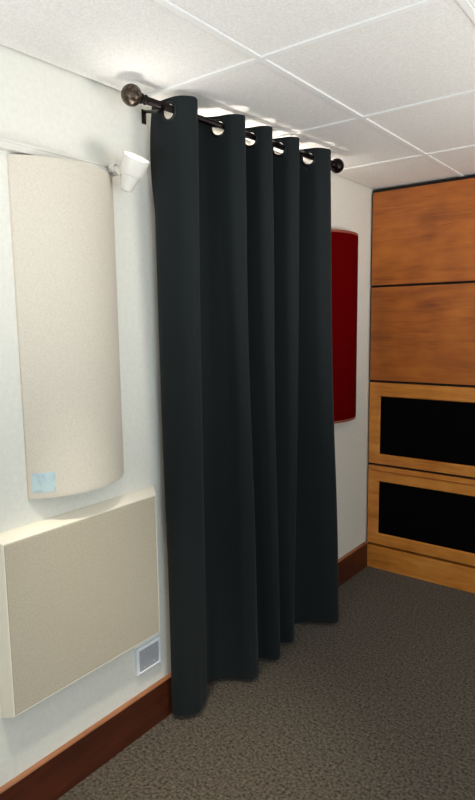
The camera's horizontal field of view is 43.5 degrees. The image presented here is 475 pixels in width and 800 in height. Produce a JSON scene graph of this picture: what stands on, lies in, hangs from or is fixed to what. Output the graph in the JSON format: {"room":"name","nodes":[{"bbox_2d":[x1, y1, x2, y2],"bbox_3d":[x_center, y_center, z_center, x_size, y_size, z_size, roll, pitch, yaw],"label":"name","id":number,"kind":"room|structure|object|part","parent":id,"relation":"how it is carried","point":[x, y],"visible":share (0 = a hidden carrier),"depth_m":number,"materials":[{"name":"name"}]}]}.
{"room":"studio","nodes":[
{"label":"studio","id":0,"kind":"room"},
{"bbox_2d":[0,44,375,786],"bbox_3d":[-0.640,0.114,2.033,0.120,2.540,5.900,5,9,37],"label":"wall","id":1,"kind":"structure","parent":0,"point":[43,104],"depth_m":2.16,"materials":[{"name":"paint"}]},
{"bbox_2d":[0,137,117,176],"bbox_3d":[-0.982,-0.695,1.367,0.032,0.031,1.818,5,9,37],"label":"track","id":2,"kind":"object","parent":1,"relation":"attached to","point":[7,145],"visible":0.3,"depth_m":1.82,"materials":[{"name":"white metal"}]},
{"bbox_2d":[108,151,149,191],"bbox_3d":[-0.366,-0.770,2.010,0.157,0.131,0.093,5,9,37],"label":"spotlight","id":3,"kind":"object","parent":2,"relation":"attached to","point":[133,167],"visible":1,"depth_m":1.98,"materials":[{"name":"white metal"}]},
{"bbox_3d":[-0.409,-0.782,2.032,0.057,0.048,0.032,2,8,23],"label":"stem","id":4,"kind":"part","parent":3,"relation":"part of","materials":[{"name":"white metal"}]},
{"bbox_2d":[7,154,123,498],"bbox_3d":[-0.522,-0.226,1.973,0.096,1.058,0.400,5,9,37],"label":"acoustic panel","id":5,"kind":"object","parent":1,"relation":"attached to","point":[62,210],"visible":1,"depth_m":1.90,"materials":[{"name":"beige fabric"}]},
{"bbox_2d":[0,486,159,718],"bbox_3d":[-0.524,0.676,2.109,0.051,0.598,0.689,5,9,37],"label":"acoustic panel","id":6,"kind":"object","parent":1,"relation":"attached to","point":[79,588],"visible":1,"depth_m":2.02,"materials":[{"name":"beige fabric"}]},
{"bbox_2d":[134,636,160,675],"bbox_3d":[-0.358,1.028,2.394,0.016,0.110,0.130,5,9,37],"label":"wall plate","id":7,"kind":"object","parent":1,"relation":"attached to","point":[147,655],"visible":1,"depth_m":2.38,"materials":[{"name":"white"}]},
{"bbox_2d":[0,541,366,799],"bbox_3d":[-0.723,1.320,1.951,0.016,0.172,5.200,5,9,37],"label":"baseboard","id":8,"kind":"structure","parent":1,"relation":"attached to","point":[57,773],"depth_m":2.21,"materials":[{"name":"brown wood"}]},
{"bbox_2d":[121,83,343,172],"bbox_3d":[0.029,-1.077,2.465,0.251,0.069,1.328,5,9,37],"label":"curtain rod","id":9,"kind":"object","parent":1,"relation":"attached to","point":[131,94],"visible":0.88,"depth_m":2.09,"materials":[{"name":"brown metal"}]},
{"bbox_3d":[-0.303,-1.026,2.123,0.017,0.049,0.150,-5,9,-30],"label":"bracket arm","id":10,"kind":"part","parent":9,"relation":"part of","materials":[{"name":"brown metal"}]},
{"bbox_2d":[150,95,338,715],"bbox_3d":[0.139,0.063,2.699,0.235,2.391,1.182,5,9,37],"label":"curtain","id":11,"kind":"object","parent":9,"relation":"hanging from","point":[243,231],"visible":0.98,"depth_m":2.53,"materials":[{"name":"grey fabric"}]},
{"bbox_2d":[331,229,357,423],"bbox_3d":[0.625,-0.418,3.466,0.080,1.086,0.400,5,9,37],"label":"acoustic panel","id":12,"kind":"object","parent":1,"relation":"attached to","point":[344,243],"visible":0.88,"depth_m":3.40,"materials":[{"name":"red fabric"}]},
{"bbox_2d":[0,0,474,189],"bbox_3d":[0.740,-0.972,0.807,3.600,0.102,5.900,5,9,37],"label":"ceiling","id":13,"kind":"structure","parent":0,"point":[387,87],"depth_m":1.86,"materials":[{"name":"grey tile"}]},
{"bbox_2d":[57,566,474,799],"bbox_3d":[0.772,1.545,1.140,3.600,0.100,5.900,5,9,37],"label":"floor","id":14,"kind":"structure","parent":0,"point":[377,702],"depth_m":2.46,"materials":[{"name":"carpet"}]},
{"bbox_2d":[367,175,474,593],"bbox_3d":[1.519,-0.074,3.638,1.328,2.436,0.506,5,9,37],"label":"tall cabinet","id":15,"kind":"object","parent":14,"relation":"on","point":[421,514],"visible":1,"depth_m":3.63,"materials":[{"name":"brown wood"}]},
{"bbox_3d":[1.387,0.729,3.556,1.306,0.525,0.023,5,9,37],"label":"framed door","id":16,"kind":"part","parent":15,"relation":"part of","materials":[{"name":"brown wood"}]},
{"bbox_3d":[1.380,0.191,3.484,1.306,0.528,0.023,5,9,37],"label":"framed door","id":17,"kind":"part","parent":15,"relation":"part of","materials":[{"name":"brown wood"}]},
{"bbox_3d":[1.372,-0.374,3.410,1.306,0.583,0.023,5,9,37],"label":"door","id":18,"kind":"part","parent":15,"relation":"part of","materials":[{"name":"brown wood"}]},
{"bbox_3d":[1.365,-0.956,3.333,1.306,0.563,0.023,5,9,37],"label":"door","id":19,"kind":"part","parent":15,"relation":"part of","materials":[{"name":"brown wood"}]},
{"bbox_2d":[378,481,474,553],"bbox_3d":[1.384,0.742,3.564,1.147,0.348,0.009,5,9,37],"label":"speaker grille","id":20,"kind":"object","parent":15,"relation":"attached to","point":[441,519],"depth_m":3.71,"materials":[{"name":"black fabric"}]},
{"bbox_2d":[380,396,474,465],"bbox_3d":[1.377,0.202,3.493,1.147,0.374,0.009,5,9,37],"label":"speaker grille","id":21,"kind":"object","parent":15,"relation":"attached to","point":[439,431],"depth_m":3.65,"materials":[{"name":"black fabric"}]}
]}

